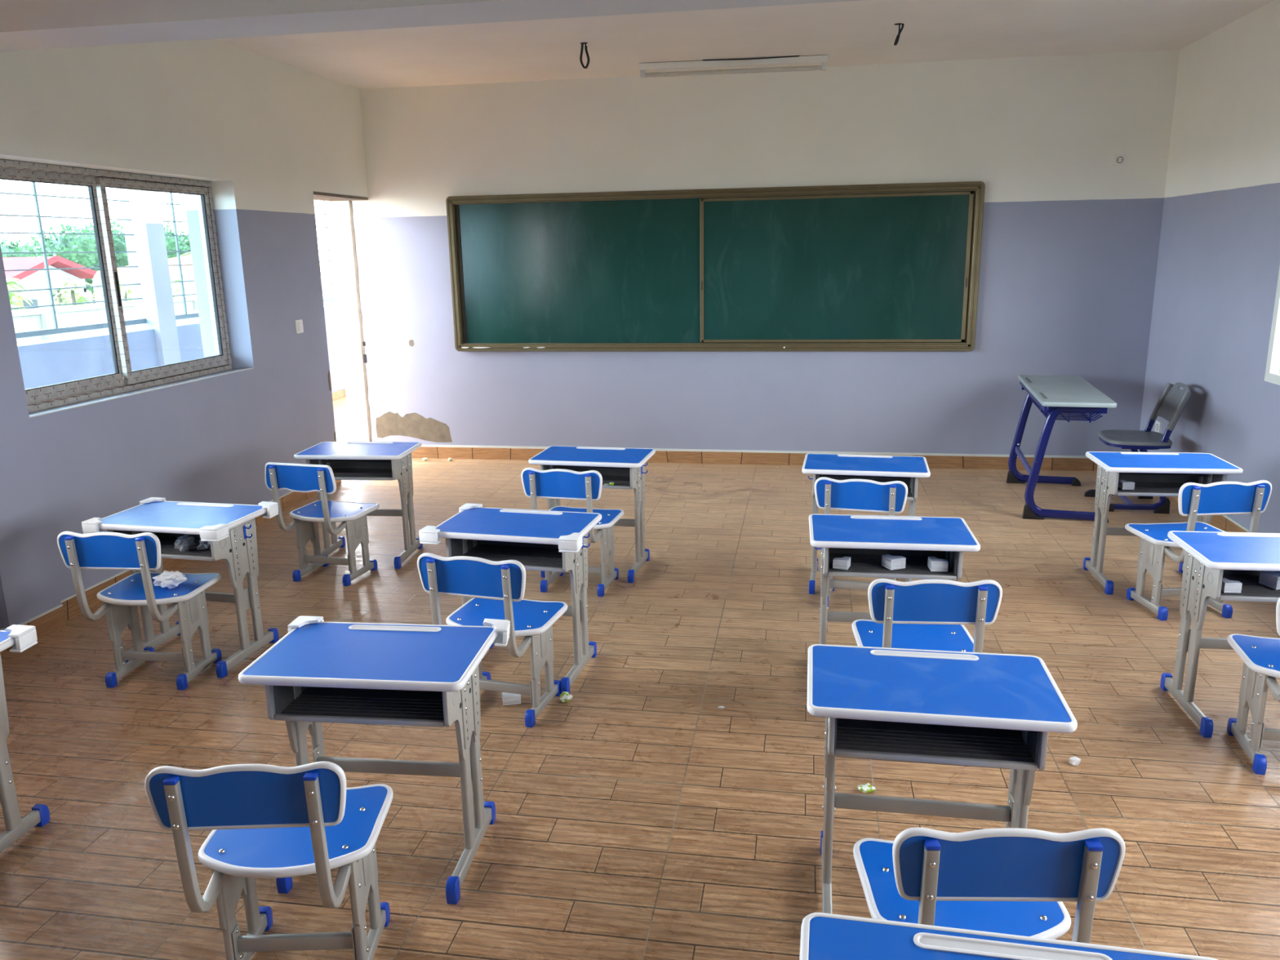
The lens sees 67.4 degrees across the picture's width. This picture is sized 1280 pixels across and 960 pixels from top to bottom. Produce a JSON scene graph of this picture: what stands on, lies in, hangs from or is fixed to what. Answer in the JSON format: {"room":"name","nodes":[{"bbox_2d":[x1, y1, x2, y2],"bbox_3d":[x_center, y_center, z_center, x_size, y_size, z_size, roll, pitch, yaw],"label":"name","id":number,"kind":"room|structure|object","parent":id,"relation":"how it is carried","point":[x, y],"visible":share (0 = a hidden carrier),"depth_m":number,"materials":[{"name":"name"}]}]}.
{"room":"classroom","nodes":[
{"label":"classroom","id":0,"kind":"room"},
{"bbox_2d":[17,304,346,400],"bbox_3d":[-4.484,-0.362,6.956,0.191,1.205,20.000,1,14,10],"label":"wall","id":1,"kind":"structure","parent":0,"point":[56,361],"depth_m":7.64,"materials":[{"name":"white paint"}]},
{"bbox_2d":[0,182,146,338],"bbox_3d":[-4.462,-1.731,6.874,0.030,1.395,2.490,1,14,10],"label":"window grille","id":2,"kind":"object","parent":1,"relation":"in","point":[98,326],"visible":0.49,"depth_m":7.20,"materials":[{"name":"grey metal"}]},
{"bbox_2d":[118,188,181,365],"bbox_3d":[-4.205,-1.701,8.256,0.210,2.950,0.230,1,14,10],"label":"column","id":3,"kind":"structure","parent":1,"relation":"attached to","point":[144,207],"depth_m":8.16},
{"bbox_2d":[160,192,337,319],"bbox_3d":[-3.743,-2.740,11.007,0.030,1.395,5.680,1,14,10],"label":"window grille","id":4,"kind":"object","parent":1,"relation":"attached to","point":[185,315],"visible":0.2,"depth_m":8.73,"materials":[{"name":"grey metal"}]},
{"bbox_2d":[0,39,368,629],"bbox_3d":[-3.130,-0.486,3.188,0.341,2.923,9.690,1,14,10],"label":"wall","id":5,"kind":"structure","parent":0,"point":[267,135],"depth_m":5.74,"materials":[{"name":"paint"}]},
{"bbox_2d":[0,244,61,628],"bbox_3d":[-2.785,-0.499,4.100,0.037,2.510,0.300,1,14,10],"label":"pillar","id":6,"kind":"structure","parent":5,"relation":"attached to","point":[28,585],"depth_m":4.25,"materials":[{"name":"paint"}]},
{"bbox_2d":[0,159,232,413],"bbox_3d":[-2.819,-1.047,5.112,0.090,1.150,1.882,1,14,10],"label":"window","id":7,"kind":"structure","parent":5,"relation":"in","point":[124,380],"depth_m":5.14,"materials":[{"name":"metal"}]},
{"bbox_2d":[28,367,253,420],"bbox_3d":[-2.689,-0.490,5.225,0.150,0.018,1.880,1,14,10],"label":"windowsill","id":8,"kind":"structure","parent":5,"relation":"attached to","point":[37,415],"depth_m":5.04,"materials":[{"name":"white paint"}]},
{"bbox_2d":[0,480,341,654],"bbox_3d":[-2.989,0.992,3.058,0.048,0.106,8.798,1,14,10],"label":"baseboard","id":9,"kind":"structure","parent":5,"relation":"attached to","point":[55,618],"depth_m":4.71,"materials":[{"name":"brown tile"}]},
{"bbox_2d":[294,319,303,333],"bbox_3d":[-2.356,-1.062,6.640,0.013,0.090,0.090,1,14,10],"label":"light switch","id":10,"kind":"object","parent":5,"relation":"attached to","point":[299,323],"visible":1,"depth_m":6.62,"materials":[{"name":"white plastic"}]},
{"bbox_2d":[313,191,372,441],"bbox_3d":[-2.390,-1.123,7.498,0.337,2.117,0.887,1,14,10],"label":"door frame","id":11,"kind":"structure","parent":5,"relation":"in","point":[319,196],"depth_m":7.79,"materials":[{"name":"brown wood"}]},
{"bbox_2d":[0,0,863,51],"bbox_3d":[0.083,-1.855,3.270,5.908,0.413,0.300,1,14,10],"label":"beam","id":12,"kind":"structure","parent":5,"relation":"attached to","point":[24,24],"depth_m":3.49,"materials":[{"name":"paint"}]},
{"bbox_2d":[0,396,1279,959],"bbox_3d":[-0.570,0.253,6.425,8.152,0.120,20.000,1,14,10],"label":"floor","id":13,"kind":"structure","parent":0,"point":[638,816],"depth_m":3.29,"materials":[{"name":"brown wood"}]},
{"bbox_2d":[0,624,49,853],"bbox_3d":[-2.089,0.778,2.726,0.620,0.645,0.408,1,14,8],"label":"school desk","id":14,"kind":"object","parent":13,"relation":"on","point":[16,827],"depth_m":2.79,"materials":[{"name":"plastic"}]},
{"bbox_2d":[57,531,222,689],"bbox_3d":[-1.979,0.481,3.877,0.409,0.681,0.457,0,14,6],"label":"chair","id":15,"kind":"object","parent":13,"relation":"on","point":[141,552],"visible":0.99,"depth_m":3.83,"materials":[{"name":"blue plastic"}]},
{"bbox_2d":[152,570,186,588],"bbox_3d":[-1.904,0.401,3.884,0.128,0.075,0.100,-6,14,-18],"label":"crumpled paper","id":16,"kind":"object","parent":15,"relation":"on","point":[171,580],"visible":1,"depth_m":3.86,"materials":[{"name":"white paper"}]},
{"bbox_2d":[81,497,278,678],"bbox_3d":[-1.911,0.444,4.098,0.636,0.646,0.418,2,14,13],"label":"school desk","id":17,"kind":"object","parent":13,"relation":"on","point":[168,521],"depth_m":4.04,"materials":[{"name":"blue plastic"}]},
{"bbox_2d":[173,533,195,551],"bbox_3d":[-1.886,0.261,3.967,0.083,0.071,0.081,1,14,10],"label":"plastic bag","id":18,"kind":"object","parent":17,"relation":"in","point":[183,543],"visible":0.99,"depth_m":3.95,"materials":[{"name":"grey plastic"}]},
{"bbox_2d":[196,538,210,550],"bbox_3d":[-1.782,0.258,3.980,0.078,0.065,0.111,9,17,36],"label":"plastic bag","id":19,"kind":"object","parent":17,"relation":"in","point":[203,544],"visible":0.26,"depth_m":3.95,"materials":[{"name":"plastic"}]},
{"bbox_2d":[177,502,233,506],"bbox_3d":[-1.888,0.108,4.167,0.274,0.003,0.033,2,14,13],"label":"tray","id":20,"kind":"object","parent":17,"relation":"on","point":[182,504],"depth_m":4.17,"materials":[{"name":"white plastic"}]},
{"bbox_2d":[144,761,393,959],"bbox_3d":[-0.815,0.862,2.241,0.409,0.665,0.457,-1,14,-1],"label":"chair","id":21,"kind":"object","parent":13,"relation":"on","point":[264,820],"visible":1,"depth_m":2.13,"materials":[{"name":"blue plastic"}]},
{"bbox_2d":[264,462,379,586],"bbox_3d":[-1.653,0.197,5.067,0.409,0.665,0.457,3,14,16],"label":"chair","id":22,"kind":"object","parent":13,"relation":"on","point":[296,477],"visible":1,"depth_m":5.02,"materials":[{"name":"blue plastic"}]},
{"bbox_2d":[293,441,422,568],"bbox_3d":[-1.550,0.130,5.398,0.600,0.635,0.406,0,14,6],"label":"school desk","id":23,"kind":"object","parent":13,"relation":"on","point":[348,460],"visible":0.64,"depth_m":5.37,"materials":[{"name":"plastic"}]},
{"bbox_2d":[346,442,393,444],"bbox_3d":[-1.540,-0.212,5.466,0.274,0.003,0.033,0,14,6],"label":"tray","id":24,"kind":"object","parent":23,"relation":"on","point":[346,442],"depth_m":5.46,"materials":[{"name":"white plastic"}]},
{"bbox_2d":[238,615,510,904],"bbox_3d":[-0.706,0.760,2.693,0.646,0.648,0.417,1,14,7],"label":"school desk","id":25,"kind":"object","parent":13,"relation":"on","point":[317,673],"depth_m":2.61,"materials":[{"name":"blue plastic"}]},
{"bbox_2d":[348,624,440,631],"bbox_3d":[-0.705,0.426,2.758,0.274,0.003,0.033,1,14,7],"label":"tray","id":26,"kind":"object","parent":25,"relation":"on","point":[352,628],"depth_m":2.76,"materials":[{"name":"white plastic"}]},
{"bbox_2d":[417,552,567,727],"bbox_3d":[-0.521,0.541,3.553,0.409,0.665,0.457,3,14,17],"label":"chair","id":27,"kind":"object","parent":13,"relation":"on","point":[496,589],"visible":0.79,"depth_m":3.44,"materials":[{"name":"blue plastic"}]},
{"bbox_2d":[418,502,601,693],"bbox_3d":[-0.485,0.469,3.887,0.641,0.647,0.424,2,14,14],"label":"school desk","id":28,"kind":"object","parent":13,"relation":"on","point":[530,537],"depth_m":3.82,"materials":[{"name":"blue plastic"}]},
{"bbox_2d":[499,509,562,515],"bbox_3d":[-0.450,0.132,3.960,0.274,0.003,0.033,2,14,14],"label":"tray","id":29,"kind":"object","parent":28,"relation":"on","point":[530,512],"depth_m":3.96,"materials":[{"name":"white plastic"}]},
{"bbox_2d":[502,692,520,706],"bbox_3d":[-0.493,0.832,3.681,0.069,0.038,0.069,-3,14,-10],"label":"foam piece","id":30,"kind":"object","parent":13,"relation":"on","point":[508,699],"visible":0.81,"depth_m":3.65,"materials":[{"name":"white plastic"}]},
{"bbox_2d":[559,691,572,702],"bbox_3d":[-0.283,0.831,3.666,0.050,0.040,0.040,1,14,10],"label":"wrapper","id":31,"kind":"object","parent":13,"relation":"on","point":[565,696],"visible":1,"depth_m":3.65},
{"bbox_2d":[520,467,623,596],"bbox_3d":[-0.322,0.225,4.847,0.409,0.665,0.457,3,14,15],"label":"chair","id":32,"kind":"object","parent":13,"relation":"on","point":[556,483],"visible":0.69,"depth_m":4.63,"materials":[{"name":"blue plastic"}]},
{"bbox_2d":[528,445,655,582],"bbox_3d":[-0.240,0.170,5.136,0.600,0.635,0.406,2,14,13],"label":"school desk","id":33,"kind":"object","parent":13,"relation":"on","point":[624,468],"visible":0.73,"depth_m":5.07,"materials":[{"name":"blue plastic"}]},
{"bbox_2d":[576,447,625,449],"bbox_3d":[-0.212,-0.172,5.201,0.274,0.003,0.033,2,14,13],"label":"tray","id":34,"kind":"object","parent":33,"relation":"on","point":[577,448],"depth_m":5.19,"materials":[{"name":"white plastic"}]},
{"bbox_2d":[814,476,907,607],"bbox_3d":[1.049,0.274,4.542,0.409,0.665,0.457,3,14,17],"label":"chair","id":35,"kind":"object","parent":13,"relation":"on","point":[850,495],"visible":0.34,"depth_m":4.30,"materials":[{"name":"blue plastic"}]},
{"bbox_2d":[801,453,930,594],"bbox_3d":[1.120,0.220,4.826,0.600,0.635,0.406,2,14,12],"label":"school desk","id":36,"kind":"object","parent":13,"relation":"on","point":[882,468],"visible":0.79,"depth_m":4.73,"materials":[{"name":"blue plastic"}]},
{"bbox_2d":[837,454,892,457],"bbox_3d":[1.147,-0.122,4.891,0.274,0.003,0.033,2,14,12],"label":"tray","id":37,"kind":"object","parent":36,"relation":"on","point":[838,455],"depth_m":4.89,"materials":[{"name":"white plastic"}]},
{"bbox_2d":[857,782,875,792],"bbox_3d":[0.715,0.975,3.034,0.051,0.020,0.041,-8,15,-26],"label":"wrapper","id":38,"kind":"object","parent":13,"relation":"on","point":[867,788],"visible":1,"depth_m":3.03,"materials":[{"name":"plastic"}]},
{"bbox_2d":[808,514,980,644],"bbox_3d":[0.953,0.491,3.714,0.600,0.635,0.406,1,14,9],"label":"school desk","id":39,"kind":"object","parent":13,"relation":"on","point":[864,539],"visible":0.73,"depth_m":3.62,"materials":[{"name":"blue plastic"}]},
{"bbox_2d":[832,555,850,570],"bbox_3d":[0.761,0.312,3.617,0.055,0.038,0.055,5,15,25],"label":"foam piece","id":40,"kind":"object","parent":39,"relation":"in","point":[841,563],"visible":1,"depth_m":3.60,"materials":[{"name":"white plastic"}]},
{"bbox_2d":[850,515,921,519],"bbox_3d":[0.970,0.149,3.781,0.274,0.003,0.033,1,14,9],"label":"tray","id":41,"kind":"object","parent":39,"relation":"on","point":[852,517],"depth_m":3.78,"materials":[{"name":"white plastic"}]},
{"bbox_2d":[881,554,906,570],"bbox_3d":[0.954,0.307,3.610,0.063,0.044,0.063,-6,14,-18],"label":"foam piece","id":42,"kind":"object","parent":39,"relation":"in","point":[891,562],"visible":1,"depth_m":3.58,"materials":[{"name":"white plastic"}]},
{"bbox_2d":[927,556,948,571],"bbox_3d":[1.110,0.313,3.576,0.060,0.042,0.060,0,14,4],"label":"foam piece","id":43,"kind":"object","parent":39,"relation":"in","point":[934,564],"visible":1,"depth_m":3.55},
{"bbox_2d":[851,578,1002,653],"bbox_3d":[0.942,0.586,3.254,0.409,0.665,0.457,0,14,5],"label":"chair","id":44,"kind":"object","parent":13,"relation":"on","point":[921,614],"visible":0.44,"depth_m":3.01,"materials":[{"name":"blue plastic"}]},
{"bbox_2d":[806,644,1077,914],"bbox_3d":[0.725,0.800,2.448,0.600,0.635,0.406,1,14,10],"label":"school desk","id":45,"kind":"object","parent":13,"relation":"on","point":[931,706],"visible":0.95,"depth_m":2.36,"materials":[{"name":"blue plastic"}]},
{"bbox_2d":[870,649,978,660],"bbox_3d":[0.744,0.458,2.515,0.274,0.003,0.033,1,14,10],"label":"tray","id":46,"kind":"object","parent":45,"relation":"on","point":[915,655],"depth_m":2.51,"materials":[{"name":"white plastic"}]},
{"bbox_2d":[853,827,1124,943],"bbox_3d":[0.672,0.898,1.978,0.409,0.665,0.457,-1,14,2],"label":"chair","id":47,"kind":"object","parent":13,"relation":"on","point":[1011,881],"visible":0.73,"depth_m":1.73,"materials":[{"name":"blue plastic"}]},
{"bbox_2d":[799,912,1217,959],"bbox_3d":[0.513,1.046,1.323,0.600,0.690,0.406,2,14,11],"label":"school desk","id":48,"kind":"object","parent":13,"relation":"on","point":[824,936],"visible":1,"depth_m":1.40,"materials":[{"name":"blue laminate"}]},
{"bbox_2d":[913,932,1112,959],"bbox_3d":[0.536,0.678,1.382,0.274,0.003,0.033,2,14,11],"label":"tray","id":49,"kind":"object","parent":48,"relation":"on","point":[950,945],"depth_m":1.39,"materials":[{"name":"white plastic"}]},
{"bbox_2d":[1006,374,1116,522],"bbox_3d":[2.748,-0.231,6.308,0.494,0.759,1.266,3,14,14],"label":"desk","id":50,"kind":"object","parent":13,"relation":"on","point":[1053,395],"visible":0.98,"depth_m":5.97,"materials":[{"name":"blue metal"}]},
{"bbox_2d":[1037,404,1102,422],"bbox_3d":[2.689,-0.442,6.022,0.320,0.090,0.430,3,14,14],"label":"wire basket","id":51,"kind":"object","parent":50,"relation":"on","point":[1090,419],"depth_m":5.90,"materials":[{"name":"blue metal"}]},
{"bbox_2d":[1069,756,1080,765],"bbox_3d":[1.432,0.926,3.160,0.034,0.032,0.028,1,14,10],"label":"paper scrap","id":52,"kind":"object","parent":13,"relation":"on","point":[1074,761],"visible":1,"depth_m":3.15,"materials":[{"name":"white paper"}]},
{"bbox_2d":[1084,382,1191,514],"bbox_3d":[3.193,-0.225,6.174,0.479,0.795,0.430,2,14,13],"label":"chair","id":53,"kind":"object","parent":13,"relation":"on","point":[1172,402],"visible":0.76,"depth_m":6.08,"materials":[{"name":"plastic"}]},
{"bbox_2d":[1082,451,1242,594],"bbox_3d":[2.550,0.208,4.766,0.600,0.635,0.406,1,14,9],"label":"school desk","id":54,"kind":"object","parent":13,"relation":"on","point":[1153,473],"visible":0.71,"depth_m":4.74,"materials":[{"name":"plastic"}]},
{"bbox_2d":[1118,480,1134,489],"bbox_3d":[2.377,0.024,4.689,0.055,0.038,0.055,1,14,7],"label":"foam piece","id":55,"kind":"object","parent":54,"relation":"in","point":[1122,484],"visible":0.99,"depth_m":4.67,"materials":[{"name":"white plastic"}]},
{"bbox_2d":[1120,452,1178,454],"bbox_3d":[2.567,-0.133,4.833,0.274,0.003,0.033,1,14,9],"label":"tray","id":56,"kind":"object","parent":54,"relation":"on","point":[1122,453],"depth_m":4.84,"materials":[{"name":"white plastic"}]},
{"bbox_2d":[1124,480,1271,620],"bbox_3d":[2.516,0.284,4.391,0.409,0.665,0.457,-2,14,-3],"label":"chair","id":57,"kind":"object","parent":13,"relation":"on","point":[1220,498],"visible":0.62,"depth_m":4.29,"materials":[{"name":"blue plastic"}]},
{"bbox_2d":[1160,530,1279,737],"bbox_3d":[2.223,0.542,3.406,0.600,0.635,0.406,1,14,8],"label":"school desk","id":58,"kind":"object","parent":13,"relation":"on","point":[1210,557],"visible":1,"depth_m":3.41,"materials":[{"name":"plastic"}]},
{"bbox_2d":[1221,577,1242,593],"bbox_3d":[2.031,0.363,3.307,0.055,0.038,0.055,1,14,7],"label":"foam piece","id":59,"kind":"object","parent":58,"relation":"in","point":[1228,586],"visible":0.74,"depth_m":3.28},
{"bbox_2d":[1217,533,1279,537],"bbox_3d":[2.238,0.200,3.474,0.274,0.003,0.033,1,14,8],"label":"tray","id":60,"kind":"object","parent":58,"relation":"on","point":[1219,535],"depth_m":3.48,"materials":[{"name":"white plastic"}]},
{"bbox_2d":[1258,570,1279,590],"bbox_3d":[2.216,0.346,3.341,0.072,0.049,0.072,-4,14,-13],"label":"foam piece","id":61,"kind":"object","parent":58,"relation":"in","point":[1271,580],"visible":0.97,"depth_m":3.33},
{"bbox_2d":[1226,597,1279,774],"bbox_3d":[2.166,0.613,3.082,0.409,0.651,0.457,3,14,15],"label":"chair","id":62,"kind":"object","parent":13,"relation":"on","point":[1260,655],"visible":1,"depth_m":3.14,"materials":[{"name":"blue plastic"}]},
{"bbox_2d":[216,0,1273,89],"bbox_3d":[-0.077,-1.910,2.309,5.908,0.150,9.690,1,14,10],"label":"ceiling","id":63,"kind":"structure","parent":0,"point":[851,33],"depth_m":5.87,"materials":[{"name":"paint"}]},
{"bbox_2d":[579,42,589,68],"bbox_3d":[-0.344,-2.632,5.942,0.062,0.159,0.030,1,14,10],"label":"wire","id":64,"kind":"object","parent":63,"relation":"hanging from","point":[581,43],"visible":1,"depth_m":5.94,"materials":[{"name":"black plastic"}]},
{"bbox_2d":[638,54,827,78],"bbox_3d":[0.628,-2.817,6.538,1.280,0.094,0.070,1,14,8],"label":"fluorescent light","id":65,"kind":"object","parent":63,"relation":"attached to","point":[794,60],"visible":1,"depth_m":6.52,"materials":[{"name":"white plastic"}]},
{"bbox_2d":[893,22,903,45],"bbox_3d":[1.504,-2.595,5.577,0.056,0.126,0.030,1,14,10],"label":"wire","id":66,"kind":"object","parent":63,"relation":"hanging from","point":[897,38],"visible":1,"depth_m":5.58,"materials":[{"name":"black plastic"}]},
{"bbox_2d":[328,49,1179,455],"bbox_3d":[0.753,-1.646,7.390,6.548,3.073,0.202,1,14,10],"label":"wall","id":67,"kind":"structure","parent":0,"point":[1070,241],"depth_m":7.22,"materials":[{"name":"paint"}]},
{"bbox_2d":[445,181,985,351],"bbox_3d":[0.483,-1.588,7.318,4.030,1.205,0.058,1,14,10],"label":"blackboard","id":68,"kind":"object","parent":67,"relation":"attached to","point":[884,267],"visible":1,"depth_m":7.29,"materials":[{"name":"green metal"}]},
{"bbox_2d":[411,444,1097,471],"bbox_3d":[0.717,-0.184,7.644,6.038,0.114,0.011,1,14,10],"label":"baseboard","id":69,"kind":"structure","parent":67,"relation":"attached to","point":[946,460],"depth_m":7.61,"materials":[{"name":"brown tile"}]},
{"bbox_2d":[1112,153,1126,166],"bbox_3d":[3.343,-2.230,6.687,0.080,0.080,0.011,1,14,10],"label":"power socket","id":70,"kind":"object","parent":67,"relation":"attached to","point":[1118,159],"visible":1,"depth_m":6.68,"materials":[{"name":"white plastic"}]},
{"bbox_2d":[1137,0,1279,533],"bbox_3d":[3.010,-0.347,2.153,0.300,2.923,9.690,1,14,10],"label":"wall","id":71,"kind":"structure","parent":0,"point":[1218,265],"depth_m":5.71,"materials":[{"name":"paint"}]},
{"bbox_2d":[1154,420,1160,432],"bbox_3d":[3.621,-0.370,6.712,0.011,0.080,0.080,1,14,10],"label":"power socket","id":72,"kind":"object","parent":71,"relation":"attached to","point":[1157,424],"visible":0.84,"depth_m":6.70,"materials":[{"name":"white plastic"}]},
{"bbox_2d":[1169,496,1248,532],"bbox_3d":[2.880,1.018,2.503,0.011,0.109,9.679,1,14,10],"label":"baseboard","id":73,"kind":"structure","parent":71,"relation":"attached to","point":[1224,522],"depth_m":5.58,"materials":[{"name":"brown tile"}]},
{"bbox_2d":[1264,266,1279,385],"bbox_3d":[3.251,-0.918,4.119,0.101,1.245,1.897,1,14,10],"label":"window","id":74,"kind":"structure","parent":71,"relation":"attached to","point":[1272,371],"depth_m":5.09,"materials":[{"name":"white paint"}]},
{"label":"outside","id":75,"kind":"structure","parent":0,"visible":0},
{"bbox_2d":[53,289,92,306],"bbox_3d":[-9.644,-10.749,61.694,280.000,0.300,280.000,1,14,10],"label":"ground","id":76,"kind":"structure","parent":75,"point":[87,291],"depth_m":95.38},
{"bbox_2d":[6,277,33,310],"bbox_3d":[-12.840,-2.478,19.756,1.119,3.377,1.122,-13,18,-40],"label":"leafy plant","id":77,"kind":"object","parent":76,"relation":"on","point":[10,282],"visible":0.37,"depth_m":19.47,"materials":[{"name":"green plant"}]},
{"bbox_2d":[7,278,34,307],"bbox_3d":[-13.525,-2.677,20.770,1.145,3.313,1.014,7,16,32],"label":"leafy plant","id":78,"kind":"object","parent":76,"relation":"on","point":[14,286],"visible":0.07,"depth_m":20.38,"materials":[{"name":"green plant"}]},
{"bbox_2d":[0,235,42,257],"bbox_3d":[-36.312,-11.140,53.987,4.348,5.086,6.983,1,14,10],"label":"tree","id":79,"kind":"object","parent":76,"relation":"on","point":[6,247],"visible":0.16,"depth_m":54.46,"materials":[{"name":"green plant"}]},
{"bbox_2d":[2,254,101,310],"bbox_3d":[-26.420,-5.698,32.596,10.420,4.100,12.300,1,14,10],"label":"house","id":80,"kind":"structure","parent":76,"relation":"on","point":[31,278],"depth_m":34.48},
{"bbox_2d":[38,280,89,306],"bbox_3d":[-13.372,-3.066,22.576,1.127,3.218,1.026,-9,16,-30],"label":"leafy plant","id":81,"kind":"object","parent":76,"relation":"on","point":[59,301],"visible":0.24,"depth_m":22.16,"materials":[{"name":"green plant"}]},
{"bbox_2d":[61,288,80,306],"bbox_3d":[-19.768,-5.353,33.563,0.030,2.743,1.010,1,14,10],"label":"leafy plant","id":82,"kind":"object","parent":76,"relation":"on","point":[77,289],"visible":0.06,"depth_m":33.21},
{"bbox_2d":[48,281,100,305],"bbox_3d":[-12.359,-2.793,21.416,1.028,3.194,1.074,1,14,10],"label":"leafy plant","id":83,"kind":"object","parent":76,"relation":"on","point":[74,292],"visible":0.33,"depth_m":21.06,"materials":[{"name":"green plant"}]},
{"bbox_2d":[27,220,128,303],"bbox_3d":[-35.284,-13.709,61.930,6.101,6.317,9.470,1,14,10],"label":"tree","id":84,"kind":"object","parent":76,"relation":"on","point":[60,242],"visible":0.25,"depth_m":59.34,"materials":[{"name":"green plant"}]},
{"bbox_2d":[92,269,131,301],"bbox_3d":[-13.029,-3.548,24.151,1.034,3.406,1.058,-10,16,-32],"label":"leafy plant","id":85,"kind":"object","parent":76,"relation":"on","point":[98,273],"visible":0.18,"depth_m":23.72,"materials":[{"name":"green plant"}]},
{"bbox_2d":[103,280,133,301],"bbox_3d":[-12.157,-3.231,23.246,1.120,3.182,1.121,1,14,10],"label":"leafy plant","id":86,"kind":"object","parent":76,"relation":"on","point":[124,288],"visible":0.13,"depth_m":22.82,"materials":[{"name":"green plant"}]},
{"bbox_2d":[96,310,199,333],"bbox_3d":[-7.936,-1.938,18.552,2.300,2.720,3.800,1,14,10],"label":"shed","id":87,"kind":"object","parent":76,"relation":"on","point":[127,316],"visible":0.04,"depth_m":16.64,"materials":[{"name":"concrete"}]},
{"bbox_2d":[123,222,191,258],"bbox_3d":[-33.195,-16.658,74.022,5.993,6.302,15.664,1,14,7],"label":"tree","id":88,"kind":"object","parent":76,"relation":"on","point":[184,245],"visible":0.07,"depth_m":67.98,"materials":[{"name":"green plant"}]},
{"bbox_2d":[11,284,337,343],"bbox_3d":[-10.220,-3.003,22.970,0.360,2.800,42.000,1,14,10],"label":"wall","id":89,"kind":"structure","parent":76,"relation":"on","point":[41,318],"depth_m":18.38,"materials":[{"name":"paint"}]},
{"bbox_2d":[170,279,195,297],"bbox_3d":[-11.868,-3.588,24.793,1.079,3.142,0.997,-6,14,-18],"label":"leafy plant","id":90,"kind":"object","parent":76,"relation":"on","point":[174,284],"visible":0.19,"depth_m":24.46,"materials":[{"name":"green plant"}]},
{"bbox_2d":[92,254,336,303],"bbox_3d":[-22.628,-10.669,53.586,8.500,3.800,14.900,1,14,10],"label":"house","id":91,"kind":"structure","parent":76,"relation":"on","point":[187,270],"depth_m":47.50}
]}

